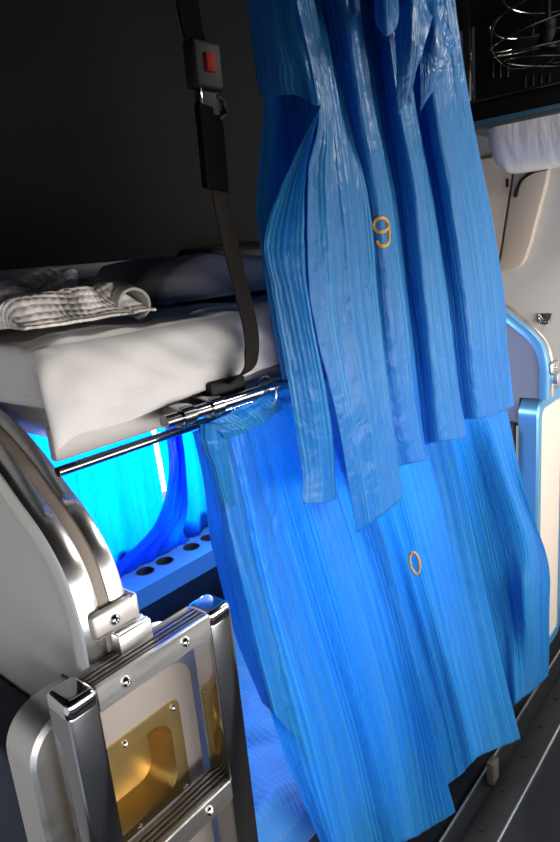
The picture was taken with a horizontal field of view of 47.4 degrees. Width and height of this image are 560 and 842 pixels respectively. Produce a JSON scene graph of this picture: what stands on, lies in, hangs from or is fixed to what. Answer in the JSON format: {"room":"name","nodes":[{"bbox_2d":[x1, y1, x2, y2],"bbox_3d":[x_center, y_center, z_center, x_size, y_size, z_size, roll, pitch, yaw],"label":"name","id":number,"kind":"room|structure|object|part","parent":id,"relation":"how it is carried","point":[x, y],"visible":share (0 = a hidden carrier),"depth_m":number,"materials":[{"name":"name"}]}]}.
{"room":"vehicle interior","nodes":[
{"label":"vehicle interior","id":0,"kind":"room"},
{"bbox_2d":[406,626,559,841],"bbox_3d":[0.482,1.520,1.190,2.900,0.050,4.400,7,19,40],"label":"floor","id":1,"kind":"structure","parent":0,"point":[537,818],"depth_m":2.11,"materials":[{"name":"plastic"}]},
{"bbox_2d":[0,677,28,841],"bbox_3d":[-0.602,0.978,1.335,0.771,1.118,0.093,7,19,40],"label":"seat","id":2,"kind":"object","parent":1,"relation":"on","point":[12,829],"visible":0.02,"depth_m":0.99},
{"bbox_2d":[6,621,220,841],"bbox_3d":[-0.210,0.893,1.107,0.072,1.085,0.320,7,19,40],"label":"end panel","id":3,"kind":"object","parent":2,"relation":"attached to","point":[155,736],"visible":0.67,"depth_m":1.01,"materials":[{"name":"metal"}]},
{"bbox_3d":[-0.240,0.560,1.011,0.050,0.180,0.195,7,19,40],"label":"recessed handle","id":4,"kind":"part","parent":3,"relation":"part of","materials":[{"name":"gold metal"}]},
{"bbox_2d":[46,594,257,841],"bbox_3d":[-0.134,0.926,1.068,0.059,1.268,0.294,7,19,40],"label":"metal frame","id":5,"kind":"object","parent":1,"relation":"on","point":[75,704],"visible":1,"depth_m":0.96,"materials":[{"name":"metal"}]},
{"bbox_2d":[279,812,319,841],"bbox_3d":[0.080,1.040,2.187,0.740,0.455,1.525,7,19,40],"label":"lower berth","id":6,"kind":"object","parent":1,"relation":"on","point":[304,830],"visible":0.02,"depth_m":1.58,"materials":[{"name":"blue fabric"}]},
{"bbox_2d":[232,628,307,841],"bbox_3d":[-0.020,0.765,2.014,0.767,0.171,1.291,7,19,40],"label":"blanket","id":7,"kind":"object","parent":6,"relation":"on","point":[279,805],"visible":0.02,"depth_m":1.59,"materials":[{"name":"blue fabric"}]},
{"bbox_2d":[487,755,498,785],"bbox_3d":[0.719,1.181,2.155,0.026,0.085,0.045,7,19,40],"label":"post","id":8,"kind":"object","parent":1,"relation":"on","point":[493,762],"visible":1,"depth_m":2.14,"materials":[{"name":"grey metal"}]},
{"bbox_2d":[509,421,515,450],"bbox_3d":[0.664,0.522,2.651,0.605,1.118,0.093,7,19,40],"label":"seat","id":9,"kind":"object","parent":1,"relation":"on","point":[512,424],"visible":0.09,"depth_m":2.34,"materials":[{"name":"grey"}]},
{"bbox_2d":[518,386,559,644],"bbox_3d":[1.038,0.411,2.530,0.070,1.085,0.320,7,19,40],"label":"end panel","id":10,"kind":"object","parent":9,"relation":"attached to","point":[538,419],"visible":0.61,"depth_m":2.40,"materials":[{"name":"blue"}]},
{"bbox_2d":[455,0,544,30],"bbox_3d":[0.239,-1.098,0.517,2.900,0.060,4.400,7,19,40],"label":"ceiling","id":11,"kind":"structure","parent":0,"point":[482,10],"depth_m":2.54,"materials":[{"name":"grey plastic"}]},
{"bbox_2d":[175,0,258,384],"bbox_3d":[-0.120,-0.577,0.907,0.049,1.076,0.114,1,16,22],"label":"strap","id":12,"kind":"object","parent":11,"relation":"hanging from","point":[202,60],"visible":1,"depth_m":0.94,"materials":[{"name":"black fabric"}]},
{"bbox_3d":[-0.100,-0.463,0.935,0.010,0.044,0.062,7,19,40],"label":"latch plate","id":13,"kind":"part","parent":12,"relation":"part of","materials":[{"name":"black plastic"}]},
{"bbox_2d":[246,0,513,532],"bbox_3d":[0.319,-0.432,1.412,0.236,1.137,1.111,7,19,40],"label":"curtain","id":14,"kind":"object","parent":11,"relation":"hanging from","point":[382,270],"visible":1,"depth_m":1.20,"materials":[{"name":"blue fabric"}]},
{"bbox_2d":[462,0,559,136],"bbox_3d":[1.107,-1.354,2.300,1.000,0.486,0.457,7,19,40],"label":"rack","id":15,"kind":"object","parent":11,"relation":"attached to","point":[504,95],"visible":0.75,"depth_m":2.55,"materials":[{"name":"black plastic"}]},
{"bbox_3d":[0.695,-1.388,2.366,0.030,0.380,0.020,7,19,40],"label":"post","id":16,"kind":"part","parent":15,"relation":"part of","materials":[{"name":"metal"}]},
{"bbox_3d":[1.235,-1.445,2.439,1.000,0.393,0.045,7,19,40],"label":"panel","id":17,"kind":"part","parent":15,"relation":"part of","materials":[{"name":"black plastic"}]},
{"bbox_2d":[488,113,559,173],"bbox_3d":[1.083,-1.011,2.281,0.650,0.160,0.234,7,19,40],"label":"pillow","id":18,"kind":"object","parent":15,"relation":"attached to","point":[531,145],"visible":1,"depth_m":2.32,"materials":[{"name":"white fabric"}]},
{"bbox_2d":[490,0,559,70],"bbox_3d":[0.949,-1.415,2.258,0.406,0.321,0.306,7,19,40],"label":"ceiling fan","id":19,"kind":"object","parent":11,"relation":"hanging from","point":[545,41],"visible":1,"depth_m":2.27,"materials":[{"name":"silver metal"}]},
{"bbox_3d":[0.887,-1.360,2.306,0.092,0.037,0.071,-5,14,0],"label":"blade","id":20,"kind":"part","parent":19,"relation":"part of","materials":[{"name":"black plastic"}]},
{"bbox_3d":[0.942,-1.492,2.238,0.020,0.160,0.019,7,19,40],"label":"stem","id":21,"kind":"part","parent":19,"relation":"part of","materials":[{"name":"black plastic"}]},
{"bbox_3d":[0.953,-1.372,2.269,0.056,0.090,0.056,7,19,40],"label":"motor","id":22,"kind":"part","parent":19,"relation":"part of","materials":[{"name":"black plastic"}]},
{"bbox_3d":[0.998,-1.346,2.213,0.071,0.037,0.092,-7,14,-7],"label":"blade","id":23,"kind":"part","parent":19,"relation":"part of","materials":[{"name":"black plastic"}]},
{"bbox_2d":[459,27,559,459],"bbox_3d":[1.759,-0.322,2.432,2.880,2.660,0.050,7,19,40],"label":"wall","id":24,"kind":"structure","parent":0,"point":[532,289],"depth_m":2.82,"materials":[{"name":"beige plastic"}]},
{"bbox_2d":[0,256,174,280],"bbox_3d":[-0.392,-0.472,1.969,0.033,0.060,3.200,7,19,40],"label":"trim","id":25,"kind":"structure","parent":24,"relation":"attached to","point":[84,270],"depth_m":1.76,"materials":[{"name":"black plastic"}]},
{"bbox_2d":[0,0,262,269],"bbox_3d":[-0.778,-0.689,1.548,0.065,1.060,4.400,7,19,40],"label":"wall","id":26,"kind":"structure","parent":24,"relation":"attached to","point":[100,162],"depth_m":1.83,"materials":[{"name":"grey plastic"}]},
{"bbox_2d":[481,157,512,260],"bbox_3d":[0.856,-0.924,2.960,0.454,0.520,0.034,7,19,40],"label":"door","id":27,"kind":"structure","parent":24,"relation":"in","point":[498,182],"depth_m":2.83,"materials":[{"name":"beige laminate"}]},
{"bbox_2d":[439,650,559,841],"bbox_3d":[0.590,1.252,2.068,0.006,0.012,2.750,7,19,40],"label":"trim","id":28,"kind":"structure","parent":24,"relation":"attached to","point":[442,838],"depth_m":2.16,"materials":[{"name":"metal"}]},
{"bbox_2d":[462,677,559,841],"bbox_3d":[0.663,1.260,2.007,0.085,0.016,2.750,7,19,40],"label":"trim","id":29,"kind":"structure","parent":24,"relation":"attached to","point":[489,823],"depth_m":2.16,"materials":[{"name":"black plastic"}]},
{"bbox_2d":[500,169,550,270],"bbox_3d":[1.058,-0.907,2.769,0.229,0.494,0.063,7,19,40],"label":"door","id":30,"kind":"structure","parent":24,"relation":"in","point":[529,189],"depth_m":2.77,"materials":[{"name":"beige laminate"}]},
{"bbox_2d":[496,724,559,841],"bbox_3d":[0.698,1.265,1.978,0.007,0.014,2.750,7,19,40],"label":"trim","id":31,"kind":"structure","parent":24,"relation":"attached to","point":[541,761],"depth_m":2.11,"materials":[{"name":"metal"}]},
{"bbox_2d":[537,313,552,324],"bbox_3d":[1.178,-0.454,2.840,0.068,0.049,0.032,7,19,40],"label":"hook","id":32,"kind":"object","parent":24,"relation":"attached to","point":[542,317],"depth_m":2.84,"materials":[{"name":"silver metal"}]},
{"bbox_3d":[1.184,-0.462,2.847,0.055,0.037,0.010,7,19,40],"label":"plate","id":33,"kind":"part","parent":32,"relation":"part of","materials":[{"name":"silver metal"}]},
{"bbox_3d":[-0.661,0.594,1.880,0.060,1.600,4.400,7,19,40],"label":"wall","id":34,"kind":"structure","parent":0,"visible":0},
{"bbox_2d":[0,409,152,697],"bbox_3d":[-0.568,0.203,1.162,0.906,0.492,0.098,7,19,40],"label":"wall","id":35,"kind":"structure","parent":34,"relation":"attached to","point":[65,606],"depth_m":0.91,"materials":[{"name":"metal"}]},
{"bbox_3d":[-0.586,0.211,1.169,0.871,0.476,0.062,7,19,40],"label":"panel","id":36,"kind":"part","parent":35,"relation":"part of","materials":[{"name":"grey plastic"}]},
{"bbox_2d":[0,364,288,461],"bbox_3d":[-0.133,-0.188,1.629,0.900,0.054,1.465,7,19,40],"label":"upper berth","id":37,"kind":"object","parent":34,"relation":"attached to","point":[218,396],"visible":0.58,"depth_m":0.98,"materials":[{"name":"fabric"}]},
{"bbox_2d":[0,392,44,408],"bbox_3d":[-0.164,-0.268,1.646,0.813,0.095,1.440,7,19,40],"label":"mattress","id":38,"kind":"object","parent":37,"relation":"on","point":[4,397],"visible":0.02,"depth_m":0.93,"materials":[{"name":"grey fabric"}]},
{"bbox_2d":[0,290,278,449],"bbox_3d":[-0.148,-0.254,1.625,0.871,0.150,1.475,7,19,40],"label":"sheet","id":39,"kind":"object","parent":38,"relation":"on","point":[89,376],"visible":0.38,"depth_m":0.93,"materials":[{"name":"grey fabric"}]},
{"bbox_2d":[0,266,155,329],"bbox_3d":[-0.402,-0.199,1.037,0.362,0.097,0.257,7,19,40],"label":"blanket","id":40,"kind":"object","parent":39,"relation":"on","point":[50,296],"visible":1,"depth_m":0.97,"materials":[{"name":"beige fabric"}]},
{"bbox_2d":[96,253,265,305],"bbox_3d":[-0.184,-0.344,1.487,0.459,0.089,0.639,7,19,40],"label":"pillow","id":41,"kind":"object","parent":39,"relation":"on","point":[194,276],"visible":0.56,"depth_m":1.27,"materials":[{"name":"grey fabric"}]},
{"bbox_2d":[175,241,261,256],"bbox_3d":[-0.112,-0.523,2.084,0.247,0.124,0.590,7,19,40],"label":"bundle","id":42,"kind":"object","parent":39,"relation":"on","point":[246,247],"visible":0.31,"depth_m":1.95,"materials":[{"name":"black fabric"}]},
{"bbox_2d":[27,431,163,564],"bbox_3d":[-0.615,0.190,1.779,0.043,0.649,0.713,7,19,40],"label":"window","id":43,"kind":"structure","parent":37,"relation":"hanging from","point":[123,495],"depth_m":1.94,"materials":[{"name":"blue glass"}]},
{"bbox_2d":[55,401,252,476],"bbox_3d":[0.157,-0.109,1.427,0.015,0.015,1.466,7,19,40],"label":"curtain rod","id":44,"kind":"object","parent":37,"relation":"attached to","point":[77,465],"visible":0.34,"depth_m":0.98,"materials":[{"name":"metal"}]},
{"bbox_2d":[255,376,276,410],"bbox_3d":[-0.025,-0.048,1.097,0.051,0.059,0.015,7,19,40],"label":"curtain ring","id":45,"kind":"object","parent":44,"relation":"hanging from","point":[261,378],"visible":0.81,"depth_m":1.09,"materials":[{"name":"silver metal"}]},
{"bbox_2d":[193,380,549,841],"bbox_3d":[0.408,0.486,1.733,0.169,1.504,1.511,8,19,41],"label":"curtain","id":46,"kind":"object","parent":44,"relation":"hanging from","point":[386,658],"visible":0.83,"depth_m":1.62,"materials":[{"name":"blue fabric"}]},
{"bbox_2d":[116,400,254,575],"bbox_3d":[-0.243,0.053,2.176,0.077,0.649,0.988,7,19,40],"label":"window curtain","id":47,"kind":"object","parent":37,"relation":"hanging from","point":[183,514],"visible":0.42,"depth_m":2.07,"materials":[{"name":"blue fabric"}]},
{"bbox_3d":[-0.054,-0.042,1.063,0.021,0.021,0.360,7,19,40],"label":"guard rail","id":48,"kind":"part","parent":37,"relation":"part of","materials":[{"name":"metal"}]},
{"bbox_2d":[152,430,165,500],"bbox_3d":[-0.487,0.085,2.001,0.075,0.690,1.210,7,19,40],"label":"window","id":49,"kind":"structure","parent":34,"relation":"in","point":[159,462],"depth_m":2.13,"materials":[{"name":"glass"}]},
{"bbox_2d":[120,527,215,609],"bbox_3d":[-0.214,0.413,2.206,0.168,0.062,1.785,7,19,40],"label":"window ledge","id":50,"kind":"object","parent":34,"relation":"attached to","point":[152,580],"visible":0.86,"depth_m":1.99,"materials":[{"name":"blue plastic"}]},
{"bbox_2d":[139,566,224,622],"bbox_3d":[-0.242,0.814,2.362,0.010,0.860,1.790,7,19,40],"label":"trim","id":51,"kind":"structure","parent":34,"relation":"attached to","point":[209,582],"depth_m":2.22,"materials":[{"name":"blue plastic"}]},
{"bbox_2d":[505,303,559,425],"bbox_3d":[0.634,-0.260,2.531,0.906,0.492,0.098,7,19,40],"label":"panel","id":52,"kind":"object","parent":34,"relation":"attached to","point":[534,371],"depth_m":2.27,"materials":[{"name":"blue plastic"}]},
{"bbox_3d":[0.616,-0.252,2.539,0.871,0.476,0.062,7,19,40],"label":"panel","id":53,"kind":"part","parent":52,"relation":"part of","materials":[{"name":"blue plastic"}]}
]}

